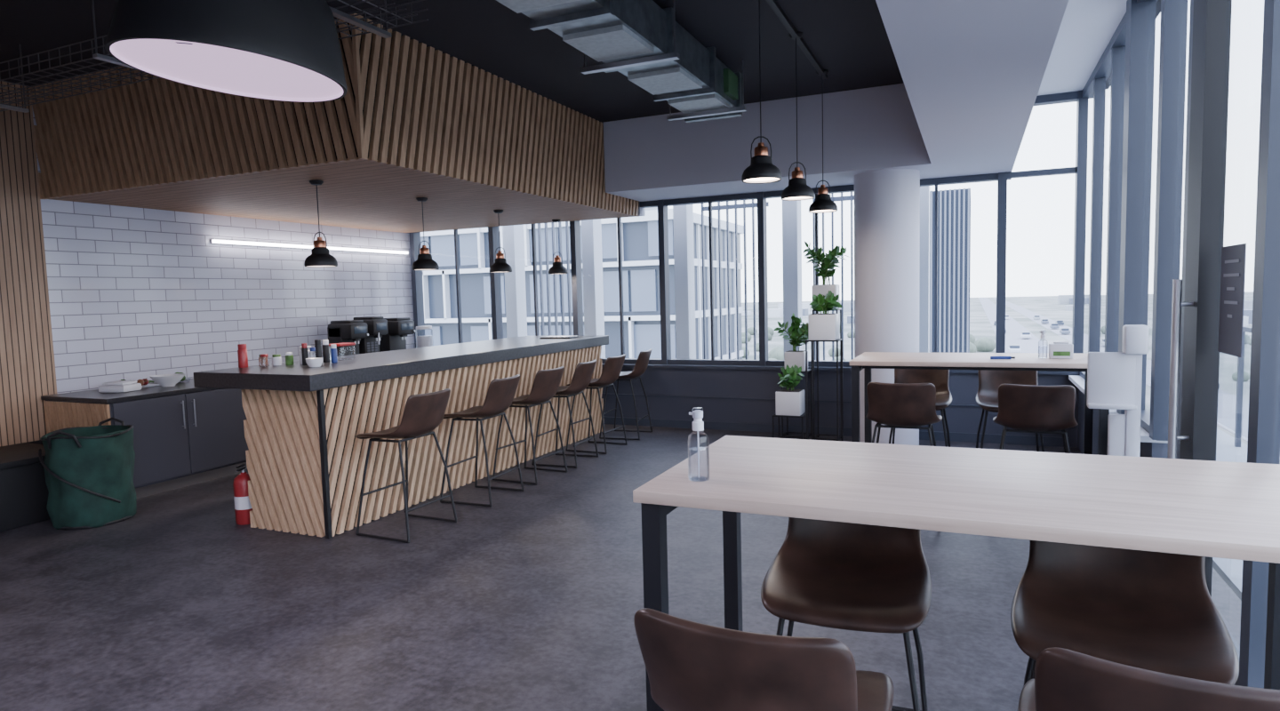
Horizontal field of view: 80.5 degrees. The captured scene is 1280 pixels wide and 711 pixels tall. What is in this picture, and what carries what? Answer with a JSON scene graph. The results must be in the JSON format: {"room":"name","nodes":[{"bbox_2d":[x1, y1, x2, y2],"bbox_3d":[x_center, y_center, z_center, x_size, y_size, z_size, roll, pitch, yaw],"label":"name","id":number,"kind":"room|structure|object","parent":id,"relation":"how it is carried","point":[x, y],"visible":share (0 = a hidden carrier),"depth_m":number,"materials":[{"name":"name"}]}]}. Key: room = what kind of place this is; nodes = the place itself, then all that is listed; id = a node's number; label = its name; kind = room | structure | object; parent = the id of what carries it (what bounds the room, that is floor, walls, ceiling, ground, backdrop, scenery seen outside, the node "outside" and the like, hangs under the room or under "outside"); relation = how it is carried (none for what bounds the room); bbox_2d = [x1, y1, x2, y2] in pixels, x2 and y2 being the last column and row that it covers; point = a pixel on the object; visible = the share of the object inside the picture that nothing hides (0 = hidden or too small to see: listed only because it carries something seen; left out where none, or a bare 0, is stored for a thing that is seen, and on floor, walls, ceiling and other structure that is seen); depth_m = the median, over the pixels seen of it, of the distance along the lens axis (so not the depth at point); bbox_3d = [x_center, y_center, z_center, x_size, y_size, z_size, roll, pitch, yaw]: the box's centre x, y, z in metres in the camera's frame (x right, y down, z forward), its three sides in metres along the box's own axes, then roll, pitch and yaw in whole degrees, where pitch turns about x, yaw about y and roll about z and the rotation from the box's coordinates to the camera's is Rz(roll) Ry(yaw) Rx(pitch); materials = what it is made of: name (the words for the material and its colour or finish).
{"room":"common room","nodes":[
{"label":"common room","id":0,"kind":"room"},
{"bbox_2d":[0,80,57,447],"bbox_3d":[-6.340,-0.229,3.216,0.100,3.380,6.800,0,5,24],"label":"wall","id":1,"kind":"structure","parent":0,"point":[28,373],"depth_m":6.12,"materials":[{"name":"brown wood"}]},
{"bbox_2d":[32,105,415,393],"bbox_3d":[-4.067,-0.696,8.367,0.100,3.380,4.500,0,5,24],"label":"wall","id":2,"kind":"structure","parent":0,"point":[135,293],"depth_m":7.45,"materials":[{"name":"white tile"}]},
{"bbox_2d":[210,239,313,248],"bbox_3d":[-3.951,-1.187,7.940,0.437,0.040,1.486,0,5,24],"label":"strip light","id":3,"kind":"object","parent":2,"relation":"attached to","point":[252,244],"depth_m":8.08,"materials":[{"name":"white plastic"}]},
{"bbox_2d":[327,246,407,254],"bbox_3d":[-3.354,-1.310,9.296,0.433,0.040,1.648,0,5,24],"label":"strip light","id":4,"kind":"object","parent":2,"relation":"attached to","point":[330,248],"depth_m":9.51,"materials":[{"name":"white plastic"}]},
{"bbox_2d":[0,0,1160,123],"bbox_3d":[-1.708,-2.120,3.523,8.300,0.100,11.600,0,5,24],"label":"ceiling","id":5,"kind":"structure","parent":0,"point":[849,39],"depth_m":5.43,"materials":[{"name":"grey paint"}]},
{"bbox_2d":[0,0,428,112],"bbox_3d":[-3.157,-1.878,4.458,4.403,0.455,0.500,0,5,24],"label":"cable tray","id":6,"kind":"object","parent":5,"relation":"attached to","point":[340,15],"visible":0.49,"depth_m":4.39,"materials":[{"name":"grey metal"}]},
{"bbox_2d":[104,0,347,102],"bbox_3d":[-1.454,-1.482,2.647,0.746,1.047,0.749,0,5,24],"label":"pendant lamp","id":7,"kind":"object","parent":5,"relation":"hanging from","point":[290,51],"visible":1,"depth_m":2.50,"materials":[{"name":"black metal"}]},
{"bbox_2d":[30,13,639,232],"bbox_3d":[-2.490,-1.911,7.506,3.460,0.905,4.400,0,5,24],"label":"wood soffit","id":8,"kind":"structure","parent":5,"relation":"attached to","point":[413,120],"depth_m":5.84,"materials":[{"name":"brown wood"}]},
{"bbox_2d":[304,179,337,267],"bbox_3d":[-2.438,-0.999,5.734,0.238,0.644,0.238,0,5,24],"label":"pendant lamp","id":9,"kind":"object","parent":8,"relation":"hanging from","point":[320,257],"visible":1,"depth_m":5.70,"materials":[{"name":"black metal"}]},
{"bbox_2d":[411,197,439,270],"bbox_3d":[-1.955,-1.098,6.828,0.238,0.644,0.238,0,5,24],"label":"pendant lamp","id":10,"kind":"object","parent":8,"relation":"hanging from","point":[424,261],"visible":1,"depth_m":6.79,"materials":[{"name":"black metal"}]},
{"bbox_2d":[489,209,511,272],"bbox_3d":[-1.472,-1.197,7.922,0.238,0.644,0.238,0,5,24],"label":"pendant lamp","id":11,"kind":"object","parent":8,"relation":"hanging from","point":[500,265],"visible":1,"depth_m":7.88,"materials":[{"name":"black metal"}]},
{"bbox_2d":[548,219,567,274],"bbox_3d":[-0.989,-1.296,9.017,0.238,0.644,0.238,0,5,24],"label":"pendant lamp","id":12,"kind":"object","parent":8,"relation":"hanging from","point":[557,268],"visible":1,"depth_m":8.97,"materials":[{"name":"black metal"}]},
{"bbox_2d":[496,0,746,122],"bbox_3d":[-1.127,-1.796,2.342,0.660,0.390,8.660,0,5,24],"label":"ventilation duct","id":13,"kind":"object","parent":5,"relation":"attached to","point":[643,41],"visible":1,"depth_m":4.72,"materials":[{"name":"metal"}]},
{"bbox_2d":[741,0,781,183],"bbox_3d":[0.715,-1.628,4.494,0.238,1.159,0.238,-2,5,-11],"label":"pendant lamp","id":14,"kind":"object","parent":5,"relation":"hanging from","point":[761,169],"visible":1,"depth_m":4.48,"materials":[{"name":"black metal"}]},
{"bbox_2d":[603,83,935,201],"bbox_3d":[1.322,-2.124,7.834,3.230,0.730,1.100,0,5,24],"label":"ceiling bulkhead","id":15,"kind":"object","parent":5,"relation":"attached to","point":[654,157],"depth_m":7.31,"materials":[{"name":"white paint"}]},
{"bbox_2d":[765,0,827,79],"bbox_3d":[-0.173,-2.012,2.471,0.040,0.030,8.700,0,5,24],"label":"track","id":16,"kind":"object","parent":5,"relation":"attached to","point":[773,4],"visible":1,"depth_m":5.31,"materials":[{"name":"black metal"}]},
{"bbox_2d":[780,31,814,200],"bbox_3d":[1.125,-1.712,5.424,0.238,1.159,0.238,-2,5,-11],"label":"pendant lamp","id":17,"kind":"object","parent":5,"relation":"hanging from","point":[797,189],"visible":0.99,"depth_m":5.40,"materials":[{"name":"black metal"}]},
{"bbox_2d":[808,69,837,213],"bbox_3d":[1.536,-1.796,6.354,0.238,1.159,0.238,-2,5,-11],"label":"pendant lamp","id":18,"kind":"object","parent":5,"relation":"hanging from","point":[823,204],"visible":1,"depth_m":6.34,"materials":[{"name":"black metal"}]},
{"bbox_2d":[875,0,1068,177],"bbox_3d":[1.039,-1.683,2.350,0.680,0.730,11.400,0,5,24],"label":"ceiling beam","id":19,"kind":"structure","parent":5,"relation":"attached to","point":[972,71],"depth_m":3.83,"materials":[{"name":"white paint"}]},
{"bbox_2d":[0,424,1241,710],"bbox_3d":[-1.594,1.358,3.788,8.350,0.120,11.600,0,5,24],"label":"floor","id":20,"kind":"structure","parent":0,"point":[529,601],"depth_m":3.87,"materials":[{"name":"grey concrete"}]},
{"bbox_2d":[0,442,50,532],"bbox_3d":[-5.883,1.213,3.166,0.780,0.490,6.240,0,5,24],"label":"bench","id":21,"kind":"object","parent":20,"relation":"on","point":[24,492],"visible":0.45,"depth_m":5.48,"materials":[{"name":"black"}]},
{"bbox_2d":[38,417,136,529],"bbox_3d":[-4.043,0.860,5.562,0.574,0.720,0.579,3,6,42],"label":"bag","id":22,"kind":"object","parent":20,"relation":"on","point":[89,470],"visible":1,"depth_m":5.37,"materials":[{"name":"green fabric"}]},
{"bbox_2d":[40,377,248,498],"bbox_3d":[-3.634,0.579,8.121,0.891,0.855,4.450,0,5,24],"label":"base cabinet","id":23,"kind":"object","parent":20,"relation":"on","point":[185,435],"visible":0.32,"depth_m":6.40,"materials":[{"name":"grey"}]},
{"bbox_2d":[98,380,141,392],"bbox_3d":[-4.412,0.262,6.412,0.240,0.085,0.200,-1,5,7],"label":"package","id":24,"kind":"object","parent":23,"relation":"on","point":[118,386],"visible":1,"depth_m":6.33,"materials":[{"name":"white plastic"}]},
{"bbox_2d":[120,377,160,387],"bbox_3d":[-4.487,0.243,6.728,0.267,0.077,0.318,0,5,24],"label":"tray","id":25,"kind":"object","parent":23,"relation":"on","point":[144,382],"visible":0.34,"depth_m":6.73,"materials":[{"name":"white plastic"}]},
{"bbox_2d":[149,373,184,386],"bbox_3d":[-4.199,0.225,6.721,0.276,0.100,0.276,0,5,24],"label":"salad bowl","id":26,"kind":"object","parent":23,"relation":"on","point":[163,380],"visible":1,"depth_m":6.66,"materials":[{"name":"white ceramic"}]},
{"bbox_2d":[175,372,191,383],"bbox_3d":[-4.333,0.204,7.085,0.220,0.090,0.220,0,5,24],"label":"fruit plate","id":27,"kind":"object","parent":23,"relation":"on","point":[184,377],"visible":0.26,"depth_m":7.11,"materials":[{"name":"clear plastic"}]},
{"bbox_2d":[327,320,368,356],"bbox_3d":[-3.342,-0.153,8.678,0.385,0.500,0.270,0,5,24],"label":"coffee machine","id":28,"kind":"object","parent":23,"relation":"on","point":[342,331],"visible":0.76,"depth_m":8.58,"materials":[{"name":"black"}]},
{"bbox_2d":[353,316,388,353],"bbox_3d":[-3.191,-0.196,8.980,0.418,0.530,0.250,0,5,24],"label":"coffee machine","id":29,"kind":"object","parent":23,"relation":"on","point":[377,326],"visible":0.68,"depth_m":8.89,"materials":[{"name":"black"}]},
{"bbox_2d":[379,317,415,351],"bbox_3d":[-3.028,-0.218,9.389,0.385,0.500,0.300,0,5,24],"label":"coffee machine","id":30,"kind":"object","parent":23,"relation":"on","point":[398,328],"visible":0.66,"depth_m":9.28,"materials":[{"name":"black"}]},
{"bbox_2d":[415,325,433,347],"bbox_3d":[-2.842,-0.205,9.966,0.220,0.375,0.220,-4,5,-29],"label":"beverage dispenser","id":31,"kind":"object","parent":23,"relation":"on","point":[421,341],"visible":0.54,"depth_m":9.88,"materials":[{"name":"white plastic"}]},
{"bbox_2d":[232,464,252,525],"bbox_3d":[-2.834,0.989,5.420,0.141,0.422,0.141,-6,6,-42],"label":"fire extinguisher","id":32,"kind":"object","parent":20,"relation":"on","point":[243,507],"visible":0.62,"depth_m":5.36,"materials":[{"name":"red paint"}]},
{"bbox_2d":[193,335,608,538],"bbox_3d":[-1.705,0.492,6.994,1.090,1.105,4.300,0,5,24],"label":"bar counter","id":33,"kind":"object","parent":20,"relation":"on","point":[306,459],"depth_m":5.44,"materials":[{"name":"black"}]},
{"bbox_2d":[237,344,247,367],"bbox_3d":[-2.884,0.002,5.484,0.064,0.170,0.064,0,5,24],"label":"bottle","id":34,"kind":"object","parent":33,"relation":"on","point":[242,351],"visible":1,"depth_m":5.46,"materials":[{"name":"red paint"}]},
{"bbox_2d":[258,354,268,366],"bbox_3d":[-2.785,0.034,5.586,0.060,0.085,0.060,0,5,24],"label":"spice jar","id":35,"kind":"object","parent":33,"relation":"on","point":[264,360],"visible":0.61,"depth_m":5.56,"materials":[{"name":"brown"}]},
{"bbox_2d":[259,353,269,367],"bbox_3d":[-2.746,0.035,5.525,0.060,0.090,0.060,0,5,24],"label":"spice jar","id":36,"kind":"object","parent":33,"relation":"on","point":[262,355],"visible":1,"depth_m":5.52,"materials":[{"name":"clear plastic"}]},
{"bbox_2d":[272,354,281,366],"bbox_3d":[-2.692,0.033,5.600,0.064,0.080,0.064,0,5,24],"label":"spice jar","id":37,"kind":"object","parent":33,"relation":"on","point":[276,359],"visible":1,"depth_m":5.58,"materials":[{"name":"white plastic"}]},
{"bbox_2d":[285,352,293,365],"bbox_3d":[-2.613,0.024,5.630,0.056,0.090,0.056,0,5,24],"label":"spice jar","id":38,"kind":"object","parent":33,"relation":"on","point":[289,357],"visible":1,"depth_m":5.61,"materials":[{"name":"white plastic"}]},
{"bbox_2d":[301,343,308,365],"bbox_3d":[-2.467,-0.010,5.563,0.044,0.160,0.044,0,5,24],"label":"sauce bottle","id":39,"kind":"object","parent":33,"relation":"on","point":[304,346],"visible":0.94,"depth_m":5.54,"materials":[{"name":"black plastic"}]},
{"bbox_2d":[299,345,312,364],"bbox_3d":[-2.518,-0.004,5.695,0.090,0.130,0.090,0,5,24],"label":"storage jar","id":40,"kind":"object","parent":33,"relation":"on","point":[308,347],"visible":0.34,"depth_m":5.67,"materials":[{"name":"glass"}]},
{"bbox_2d":[309,347,316,357],"bbox_3d":[-2.393,0.006,5.532,0.044,0.130,0.044,0,5,24],"label":"sauce bottle","id":41,"kind":"object","parent":33,"relation":"on","point":[310,348],"visible":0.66,"depth_m":5.52,"materials":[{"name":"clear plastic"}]},
{"bbox_2d":[305,357,323,367],"bbox_3d":[-2.323,0.050,5.395,0.116,0.060,0.116,0,5,24],"label":"bowl","id":42,"kind":"object","parent":33,"relation":"on","point":[316,362],"visible":1,"depth_m":5.36,"materials":[{"name":"white ceramic"}]},
{"bbox_2d":[314,339,322,357],"bbox_3d":[-2.395,-0.027,5.628,0.048,0.180,0.048,0,5,24],"label":"sauce bottle","id":43,"kind":"object","parent":33,"relation":"on","point":[317,342],"visible":0.75,"depth_m":5.61,"materials":[{"name":"black plastic"}]},
{"bbox_2d":[322,339,329,362],"bbox_3d":[-2.397,-0.033,5.771,0.048,0.170,0.048,0,5,24],"label":"sauce bottle","id":44,"kind":"object","parent":33,"relation":"on","point":[325,343],"visible":1,"depth_m":5.75,"materials":[{"name":"black plastic"}]},
{"bbox_2d":[330,344,337,363],"bbox_3d":[-2.303,-0.014,5.687,0.044,0.140,0.044,0,5,24],"label":"sauce bottle","id":45,"kind":"object","parent":33,"relation":"on","point":[333,349],"visible":1,"depth_m":5.67,"materials":[{"name":"blue plastic"}]},
{"bbox_2d":[328,343,355,360],"bbox_3d":[-2.363,-0.032,5.997,0.128,0.130,0.168,0,5,24],"label":"food container","id":46,"kind":"object","parent":33,"relation":"on","point":[337,344],"visible":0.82,"depth_m":5.98,"materials":[{"name":"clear plastic"}]},
{"bbox_2d":[539,335,578,338],"bbox_3d":[-0.895,-0.204,8.383,0.360,0.020,0.260,0,5,18],"label":"laptop","id":47,"kind":"object","parent":33,"relation":"on","point":[574,336],"visible":1,"depth_m":8.29,"materials":[{"name":"silver"}]},
{"bbox_2d":[355,388,457,543],"bbox_3d":[-1.575,0.711,5.123,0.526,0.956,0.487,1,5,26],"label":"bar stool","id":48,"kind":"object","parent":20,"relation":"on","point":[423,413],"visible":1,"depth_m":4.99,"materials":[{"name":"brown leather"}]},
{"bbox_2d":[440,374,524,506],"bbox_3d":[-1.224,0.638,5.918,0.526,0.956,0.487,0,5,22],"label":"bar stool","id":49,"kind":"object","parent":20,"relation":"on","point":[500,393],"visible":0.98,"depth_m":5.78,"materials":[{"name":"brown leather"}]},
{"bbox_2d":[492,366,567,485],"bbox_3d":[-0.944,0.581,6.554,0.526,0.956,0.487,1,5,27],"label":"bar stool","id":50,"kind":"object","parent":20,"relation":"on","point":[546,384],"visible":0.82,"depth_m":6.41,"materials":[{"name":"brown leather"}]},
{"bbox_2d":[532,360,598,468],"bbox_3d":[-0.689,0.528,7.132,0.526,0.956,0.487,0,5,21],"label":"bar stool","id":51,"kind":"object","parent":20,"relation":"on","point":[583,372],"visible":0.77,"depth_m":6.99,"materials":[{"name":"brown leather"}]},
{"bbox_2d":[565,354,627,454],"bbox_3d":[-0.428,0.475,7.722,0.526,0.956,0.487,1,5,25],"label":"bar stool","id":52,"kind":"object","parent":20,"relation":"on","point":[612,367],"visible":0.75,"depth_m":7.58,"materials":[{"name":"brown leather"}]},
{"bbox_2d":[599,348,652,439],"bbox_3d":[-0.137,0.415,8.382,0.526,0.956,0.487,0,5,18],"label":"bar stool","id":53,"kind":"object","parent":20,"relation":"on","point":[641,365],"visible":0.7,"depth_m":8.23,"materials":[{"name":"brown leather"}]},
{"bbox_2d":[633,608,894,710],"bbox_3d":[0.279,0.940,1.608,0.487,0.956,0.526,1,5,25],"label":"chair","id":54,"kind":"object","parent":20,"relation":"on","point":[691,666],"visible":1,"depth_m":1.35,"materials":[{"name":"brown leather"}]},
{"bbox_2d":[772,308,843,441],"bbox_3d":[1.744,0.214,7.761,0.674,1.360,0.654,0,5,24],"label":"plant stand","id":55,"kind":"object","parent":20,"relation":"on","point":[812,416],"visible":0.56,"depth_m":7.74,"materials":[{"name":"black metal"}]},
{"bbox_2d":[775,364,805,415],"bbox_3d":[1.533,0.347,7.747,0.264,0.505,0.340,0,5,24],"label":"potted plant","id":56,"kind":"object","parent":55,"relation":"on","point":[788,402],"visible":1,"depth_m":7.66,"materials":[{"name":"green plant"}]},
{"bbox_2d":[773,312,808,371],"bbox_3d":[1.672,-0.145,7.956,0.333,0.607,0.474,2,6,41],"label":"potted plant","id":57,"kind":"object","parent":55,"relation":"on","point":[791,357],"visible":0.94,"depth_m":7.93,"materials":[{"name":"green plant"}]},
{"bbox_2d":[808,289,842,340],"bbox_3d":[1.845,-0.403,7.481,0.307,0.486,0.293,0,5,24],"label":"potted plant","id":58,"kind":"object","parent":55,"relation":"on","point":[823,326],"visible":1,"depth_m":7.39,"materials":[{"name":"green plant"}]},
{"bbox_2d":[803,241,849,309],"bbox_3d":[1.904,-0.826,7.785,0.459,0.698,0.439,0,5,24],"label":"potted plant","id":59,"kind":"object","parent":55,"relation":"on","point":[827,263],"visible":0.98,"depth_m":7.71,"materials":[{"name":"green plant"}]},
{"bbox_2d":[760,517,931,710],"bbox_3d":[0.636,0.875,2.309,0.487,0.956,0.526,0,5,21],"label":"chair","id":60,"kind":"object","parent":20,"relation":"on","point":[840,575],"visible":0.65,"depth_m":2.29,"materials":[{"name":"brown leather"}]},
{"bbox_2d":[866,382,942,446],"bbox_3d":[1.764,0.628,5.059,0.487,0.956,0.526,0,5,24],"label":"chair","id":61,"kind":"object","parent":20,"relation":"on","point":[894,405],"visible":0.74,"depth_m":4.84,"materials":[{"name":"brown leather"}]},
{"bbox_2d":[888,368,951,447],"bbox_3d":[2.207,0.545,5.963,0.487,0.956,0.526,0,5,24],"label":"chair","id":62,"kind":"object","parent":20,"relation":"on","point":[939,378],"visible":0.35,"depth_m":6.05,"materials":[{"name":"brown leather"}]},
{"bbox_2d":[632,435,1279,710],"bbox_3d":[0.888,0.845,2.032,1.600,1.050,0.800,0,5,24],"label":"table","id":63,"kind":"object","parent":20,"relation":"on","point":[1220,509],"visible":0.95,"depth_m":1.90,"materials":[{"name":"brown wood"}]},
{"bbox_2d":[687,407,709,481],"bbox_3d":[0.157,0.238,2.036,0.058,0.195,0.058,0,5,24],"label":"pump bottle","id":64,"kind":"object","parent":63,"relation":"on","point":[698,425],"visible":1,"depth_m":2.04,"materials":[{"name":"clear plastic"}]},
{"bbox_2d":[849,352,1109,455],"bbox_3d":[2.392,0.536,5.442,1.600,1.050,0.800,0,5,24],"label":"table","id":65,"kind":"object","parent":20,"relation":"on","point":[868,361],"visible":0.48,"depth_m":5.36,"materials":[{"name":"brown wood"}]},
{"bbox_2d":[990,356,1015,359],"bbox_3d":[2.486,0.015,5.180,0.155,0.022,0.021,-1,5,12],"label":"marker pen","id":66,"kind":"object","parent":65,"relation":"on","point":[991,357],"visible":1,"depth_m":5.17,"materials":[{"name":"blue plastic"}]},
{"bbox_2d":[1038,329,1047,358],"bbox_3d":[2.767,-0.080,5.188,0.058,0.195,0.058,0,5,24],"label":"spray bottle","id":67,"kind":"object","parent":65,"relation":"on","point":[1043,332],"visible":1,"depth_m":5.18,"materials":[{"name":"clear plastic"}]},
{"bbox_2d":[1048,341,1073,359],"bbox_3d":[2.872,-0.039,5.156,0.140,0.115,0.101,0,5,24],"label":"tissue box","id":68,"kind":"object","parent":65,"relation":"on","point":[1057,349],"visible":1,"depth_m":5.11,"materials":[{"name":"white cardboard"}]},
{"bbox_2d":[976,369,1044,452],"bbox_3d":[2.803,0.548,5.733,0.487,0.956,0.526,0,5,21],"label":"chair","id":69,"kind":"object","parent":20,"relation":"on","point":[989,381],"visible":0.41,"depth_m":5.88,"materials":[{"name":"brown leather"}]},
{"bbox_2d":[992,384,1077,453],"bbox_3d":[2.493,0.631,4.782,0.487,0.956,0.526,1,5,26],"label":"chair","id":70,"kind":"object","parent":20,"relation":"on","point":[1022,408],"visible":0.83,"depth_m":4.57,"materials":[{"name":"brown leather"}]},
{"bbox_2d":[1086,324,1148,456],"bbox_3d":[2.654,0.488,4.248,0.340,1.320,0.300,0,5,24],"label":"stand","id":71,"kind":"object","parent":20,"relation":"on","point":[1114,379],"visible":0.62,"depth_m":4.18,"materials":[{"name":"white plastic"}]},
{"bbox_2d":[1010,539,1239,685],"bbox_3d":[1.239,0.885,1.978,0.487,0.956,0.526,1,5,30],"label":"chair","id":72,"kind":"object","parent":20,"relation":"on","point":[1156,612],"visible":0.54,"depth_m":1.99,"materials":[{"name":"brown leather"}]},
{"bbox_2d":[1017,647,1279,710],"bbox_3d":[0.960,0.939,1.395,0.487,0.956,0.526,1,5,28],"label":"chair","id":73,"kind":"object","parent":20,"relation":"on","point":[1065,679],"visible":1,"depth_m":1.18,"materials":[{"name":"brown leather"}]},
{"bbox_3d":[0.943,-0.123,-0.279,0.130,3.340,6.270,0,5,24],"label":"window","id":74,"kind":"structure","parent":20,"relation":"on","visible":0},
{"bbox_2d":[1167,0,1279,688],"bbox_3d":[2.382,-0.432,3.152,0.188,3.340,1.175,0,5,24],"label":"door","id":75,"kind":"structure","parent":74,"relation":"attached to","point":[1195,356],"depth_m":3.20,"materials":[{"name":"grey metal"}]},
{"bbox_2d":[1217,243,1246,358],"bbox_3d":[2.380,-0.223,3.042,0.006,0.440,0.300,0,5,24],"label":"poster","id":76,"kind":"object","parent":75,"relation":"attached to","point":[1233,257],"visible":1,"depth_m":3.03,"materials":[{"name":"grey paper"}]},
{"bbox_2d":[427,201,1079,447],"bbox_3d":[0.576,-0.846,8.734,8.100,3.380,0.270,0,5,24],"label":"wall","id":77,"kind":"structure","parent":0,"point":[731,397],"depth_m":8.43,"materials":[{"name":"grey paint"}]},
{"bbox_2d":[408,90,1088,367],"bbox_3d":[0.540,-1.196,8.757,8.010,2.605,0.140,0,5,24],"label":"window","id":78,"kind":"structure","parent":77,"relation":"in","point":[1080,170],"depth_m":8.40,"materials":[{"name":"grey metal"}]},
{"bbox_2d":[854,168,919,445],"bbox_3d":[2.391,-0.416,7.330,0.600,2.650,0.600,0,5,24],"label":"round column","id":79,"kind":"structure","parent":0,"point":[887,201],"depth_m":7.06,"materials":[{"name":"grey paint"}]},
{"bbox_2d":[1037,0,1127,95],"bbox_3d":[1.670,-2.021,2.041,0.720,0.040,11.400,0,5,24],"label":"ceiling perimeter","id":80,"kind":"structure","parent":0,"point":[1087,28],"depth_m":5.61,"materials":[{"name":"white paint"}]},
{"bbox_2d":[1068,375,1167,458],"bbox_3d":[3.566,0.658,5.752,0.240,0.695,3.350,0,5,24],"label":"wall","id":81,"kind":"structure","parent":0,"point":[1148,448],"depth_m":6.11,"materials":[{"name":"grey paint"}]},
{"bbox_2d":[1079,0,1188,440],"bbox_3d":[3.442,-0.639,5.421,0.160,3.340,3.840,0,5,24],"label":"window","id":82,"kind":"structure","parent":81,"relation":"in","point":[1129,55],"depth_m":4.72,"materials":[{"name":"clear glass"}]},
{"label":"outside","id":83,"kind":"structure","parent":0,"visible":0},
{"bbox_2d":[503,185,929,360],"bbox_3d":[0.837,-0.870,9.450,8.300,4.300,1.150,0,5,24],"label":"building","id":84,"kind":"structure","parent":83,"point":[683,215],"depth_m":9.63,"materials":[{"name":"grey"}]},
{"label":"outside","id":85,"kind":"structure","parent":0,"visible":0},
{"bbox_2d":[741,291,1279,463],"bbox_3d":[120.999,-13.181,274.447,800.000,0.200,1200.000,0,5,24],"label":"ground","id":86,"kind":"structure","parent":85,"point":[1048,307],"depth_m":221.59,"materials":[{"name":"grey concrete"}]},
{"bbox_2d":[420,207,743,359],"bbox_3d":[-4.010,-1.805,55.238,20.100,18.200,14.200,0,5,24],"label":"office building","id":87,"kind":"structure","parent":86,"relation":"on","point":[639,235],"depth_m":48.82,"materials":[{"name":"grey"}]},
{"bbox_2d":[929,187,970,352],"bbox_3d":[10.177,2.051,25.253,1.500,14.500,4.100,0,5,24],"label":"tower","id":88,"kind":"structure","parent":86,"relation":"on","point":[954,205],"depth_m":22.97,"materials":[{"name":"blue"}]},
{"bbox_2d":[741,325,1251,381],"bbox_3d":[69.020,-0.814,118.791,211.032,3.196,149.394,0,5,24],"label":"trees","id":89,"kind":"object","parent":86,"relation":"on","point":[984,344],"visible":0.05,"depth_m":133.91,"materials":[{"name":"green plant"}]},
{"bbox_2d":[741,294,1252,326],"bbox_3d":[147.340,-22.338,342.818,508.917,5.900,300.259,0,5,24],"label":"buildings","id":90,"kind":"structure","parent":86,"relation":"on","point":[1061,299],"depth_m":356.88,"materials":[{"name":"grey"}]},
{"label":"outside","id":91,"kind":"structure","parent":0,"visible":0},
{"bbox_2d":[978,297,1248,441],"bbox_3d":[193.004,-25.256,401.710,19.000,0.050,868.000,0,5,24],"label":"road","id":92,"kind":"structure","parent":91,"point":[1227,402],"depth_m":149.17,"materials":[{"name":"grey asphalt"}]},
{"bbox_2d":[993,315,1219,388],"bbox_3d":[85.606,-4.073,158.299,17.800,1.200,225.552,0,5,24],"label":"parked cars","id":93,"kind":"object","parent":92,"relation":"on","point":[1013,348],"visible":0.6,"depth_m":173.25,"materials":[{"name":"grey"}]},
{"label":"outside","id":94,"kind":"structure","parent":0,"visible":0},
{"bbox_2d":[1212,427,1247,600],"bbox_3d":[3.222,1.359,2.814,1.150,0.180,13.500,0,5,24],"label":"floor","id":95,"kind":"structure","parent":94,"point":[1230,571],"depth_m":4.27,"materials":[{"name":"grey"}]},
{"bbox_2d":[1234,326,1251,447],"bbox_3d":[3.700,0.693,2.708,0.060,1.140,13.000,0,5,24],"label":"terrace railing","id":96,"kind":"object","parent":95,"relation":"on","point":[1240,361],"visible":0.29,"depth_m":7.09,"materials":[{"name":"grey metal"}]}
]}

